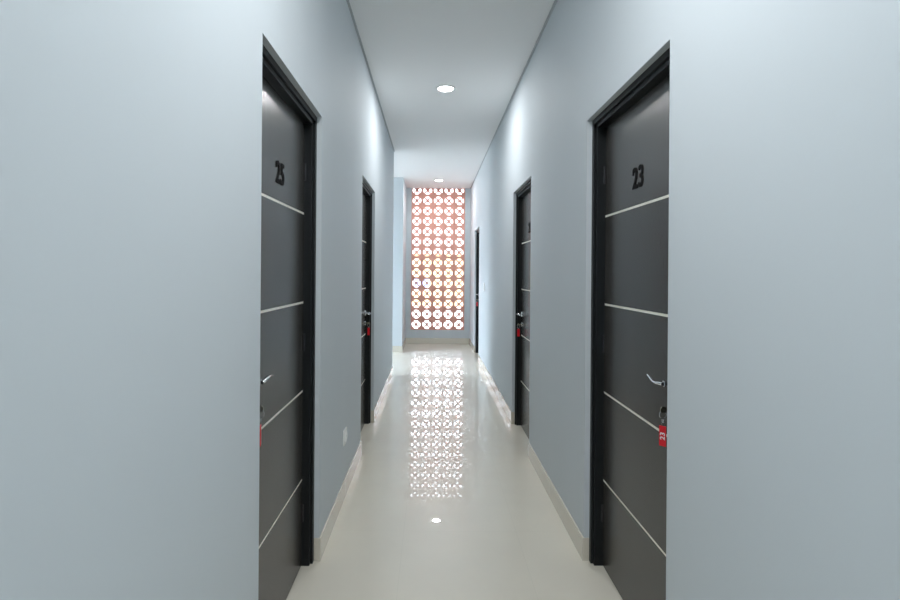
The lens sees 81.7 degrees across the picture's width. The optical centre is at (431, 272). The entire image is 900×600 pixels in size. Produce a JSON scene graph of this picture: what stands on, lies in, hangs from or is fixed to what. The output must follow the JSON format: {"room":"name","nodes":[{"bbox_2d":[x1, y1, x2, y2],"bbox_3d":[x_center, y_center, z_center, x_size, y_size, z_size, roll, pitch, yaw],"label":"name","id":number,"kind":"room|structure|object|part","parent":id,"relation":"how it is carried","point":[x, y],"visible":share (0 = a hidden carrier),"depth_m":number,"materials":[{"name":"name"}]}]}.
{"room":"hotel corridor","nodes":[
{"label":"hotel corridor","id":0,"kind":"room"},
{"bbox_2d":[0,0,393,599],"bbox_3d":[-0.594,-0.142,1.535,0.130,3.035,11.070,0,0,0],"label":"wall","id":1,"kind":"structure","parent":0,"point":[131,130],"depth_m":1.00,"materials":[{"name":"paint"}]},
{"bbox_2d":[258,45,316,599],"bbox_3d":[-0.607,0.316,2.047,0.116,2.120,0.875,0,0,0],"label":"door","id":2,"kind":"structure","parent":1,"relation":"in","point":[289,125],"depth_m":2.15,"materials":[{"name":"black paint"}]},
{"bbox_2d":[260,405,264,445],"bbox_3d":[-0.579,0.506,1.730,0.046,0.133,0.022,0,0,16],"label":"keys","id":3,"kind":"object","parent":2,"relation":"hanging from","point":[261,407],"visible":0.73,"depth_m":1.73,"materials":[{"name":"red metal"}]},
{"bbox_3d":[-0.559,0.358,1.776,0.019,0.019,0.140,0,0,-1],"label":"lever","id":4,"kind":"part","parent":2,"relation":"part of","materials":[{"name":"silver metal"}]},
{"bbox_2d":[343,427,346,445],"bbox_3d":[-0.531,1.002,3.190,0.014,0.090,0.100,0,0,0],"label":"wall socket","id":5,"kind":"object","parent":1,"relation":"attached to","point":[345,429],"visible":1,"depth_m":3.16,"materials":[{"name":"white plastic"}]},
{"bbox_2d":[314,366,392,560],"bbox_3d":[-0.548,1.320,1.535,0.032,0.109,11.068,0,0,0],"label":"baseboard","id":6,"kind":"structure","parent":1,"relation":"attached to","point":[320,543],"depth_m":3.06,"materials":[{"name":"beige tile"}]},
{"bbox_2d":[361,179,371,430],"bbox_3d":[-0.607,0.316,4.355,0.116,2.120,0.860,0,0,0],"label":"door","id":7,"kind":"structure","parent":1,"relation":"in","point":[366,192],"depth_m":4.74,"materials":[{"name":"black paint"}]},
{"bbox_2d":[365,322,369,334],"bbox_3d":[-0.580,0.499,4.666,0.047,0.118,0.014,0,0,-10],"label":"keys","id":8,"kind":"object","parent":7,"relation":"hanging from","point":[367,323],"visible":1,"depth_m":4.67,"materials":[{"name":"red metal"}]},
{"bbox_2d":[346,0,394,151],"bbox_3d":[-0.512,-1.653,1.535,0.012,0.012,11.070,0,0,0],"label":"trim","id":9,"kind":"structure","parent":1,"relation":"attached to","point":[348,2],"depth_m":4.08,"materials":[{"name":"grey paint"}]},
{"bbox_2d":[392,177,406,345],"bbox_3d":[-1.854,-0.151,9.655,2.690,3.035,1.270,0,0,0],"label":"wall","id":10,"kind":"structure","parent":0,"point":[399,211],"depth_m":9.02,"materials":[{"name":"paint"}]},
{"bbox_2d":[405,188,470,337],"bbox_3d":[0.117,-0.137,10.220,1.252,3.035,0.140,0,0,0],"label":"wall","id":11,"kind":"structure","parent":0,"point":[409,333],"depth_m":10.15,"materials":[{"name":"paint"}]},
{"bbox_2d":[392,338,468,351],"bbox_3d":[-1.239,1.315,9.581,3.942,0.109,1.138,0,0,0],"label":"baseboard","id":12,"kind":"structure","parent":11,"relation":"attached to","point":[408,340],"depth_m":10.14,"materials":[{"name":"beige tile"}]},
{"bbox_2d":[411,188,464,329],"bbox_3d":[0.115,-0.271,10.215,1.044,2.765,0.093,0,0,0],"label":"screen","id":13,"kind":"object","parent":11,"relation":"attached to","point":[422,195],"visible":1,"depth_m":10.17,"materials":[{"name":"ceramic"}]},
{"bbox_2d":[349,0,554,189],"bbox_3d":[0.113,-1.754,3.085,6.840,0.200,14.410,0,0,0],"label":"ceiling","id":14,"kind":"structure","parent":0,"point":[482,49],"depth_m":4.23,"materials":[{"name":"white paint"}]},
{"bbox_2d":[436,85,455,91],"bbox_3d":[0.122,-1.648,4.650,0.176,0.010,0.176,0,0,0],"label":"recessed light","id":15,"kind":"object","parent":14,"relation":"in","point":[442,88],"visible":1,"depth_m":4.64,"materials":[{"name":"white plastic"}]},
{"bbox_2d":[438,86,452,90],"bbox_3d":[0.122,-1.650,4.650,0.138,0.008,0.138,0,0,0],"label":"diffuser","id":16,"kind":"object","parent":15,"relation":"attached to","point":[440,88],"depth_m":4.64,"materials":[{"name":"white plastic"}]},
{"bbox_2d":[286,344,622,599],"bbox_3d":[0.089,1.456,3.085,6.840,0.150,14.410,0,0,0],"label":"floor","id":17,"kind":"structure","parent":0,"point":[445,499],"depth_m":3.04,"materials":[{"name":"tile"}]},
{"bbox_2d":[470,0,899,599],"bbox_3d":[0.808,-0.131,3.145,0.130,3.035,14.290,0,0,0],"label":"wall","id":18,"kind":"structure","parent":0,"point":[783,379],"depth_m":1.24,"materials":[{"name":"paint"}]},
{"bbox_2d":[475,229,478,352],"bbox_3d":[0.814,0.326,8.630,0.116,2.120,0.840,0,0,0],"label":"door","id":19,"kind":"structure","parent":18,"relation":"in","point":[477,231],"depth_m":9.00,"materials":[{"name":"black paint"}]},
{"bbox_2d":[470,0,557,188],"bbox_3d":[0.748,-1.643,3.075,0.012,0.012,14.150,0,0,0],"label":"trim","id":20,"kind":"structure","parent":18,"relation":"attached to","point":[555,1],"depth_m":4.22,"materials":[{"name":"grey paint"}]},
{"bbox_2d":[515,179,530,438],"bbox_3d":[0.814,0.326,4.345,0.116,2.120,0.850,0,0,0],"label":"door","id":21,"kind":"structure","parent":18,"relation":"in","point":[523,196],"depth_m":4.62,"materials":[{"name":"black paint"}]},
{"bbox_2d":[517,323,521,336],"bbox_3d":[0.784,0.509,4.651,0.047,0.118,0.014,0,0,10],"label":"keys","id":22,"kind":"object","parent":21,"relation":"hanging from","point":[518,324],"visible":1,"depth_m":4.65,"materials":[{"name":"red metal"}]},
{"bbox_2d":[469,338,588,560],"bbox_3d":[0.740,1.330,3.071,0.032,0.109,14.140,0,0,0],"label":"baseboard","id":23,"kind":"structure","parent":18,"relation":"attached to","point":[581,543],"depth_m":3.15,"materials":[{"name":"beige tile"}]},
{"bbox_2d":[589,47,669,599],"bbox_3d":[0.815,0.326,2.070,0.112,2.120,0.873,0,0,0],"label":"door","id":24,"kind":"structure","parent":18,"relation":"in","point":[630,240],"depth_m":2.12,"materials":[{"name":"black paint"}]},
{"bbox_3d":[0.769,0.371,1.799,0.019,0.019,0.140,0,0,1],"label":"lever","id":25,"kind":"part","parent":24,"relation":"part of","materials":[{"name":"silver metal"}]},
{"bbox_2d":[659,407,666,446],"bbox_3d":[0.787,0.516,1.748,0.046,0.133,0.017,0,0,12],"label":"keys","id":26,"kind":"object","parent":24,"relation":"hanging from","point":[662,429],"visible":0.99,"depth_m":1.75,"materials":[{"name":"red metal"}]},
{"label":"outside","id":27,"kind":"structure","parent":0,"visible":0},
{"bbox_2d":[412,306,462,328],"bbox_3d":[-0.012,1.635,7.500,60.000,0.190,75.000,0,0,0],"label":"ground","id":28,"kind":"structure","parent":27,"point":[426,311],"depth_m":18.05,"materials":[{"name":"white"}]},
{"bbox_2d":[412,252,462,306],"bbox_3d":[-0.352,0.287,26.500,8.500,2.500,5.400,0,0,0],"label":"building","id":29,"kind":"structure","parent":28,"relation":"on","point":[437,255],"depth_m":24.00,"materials":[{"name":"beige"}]},
{"bbox_3d":[-0.504,0.486,23.955,0.660,0.500,0.020,0,0,0],"label":"pane","id":30,"kind":"part","parent":29,"relation":"part of","materials":[{"name":"white glass"}]}
]}

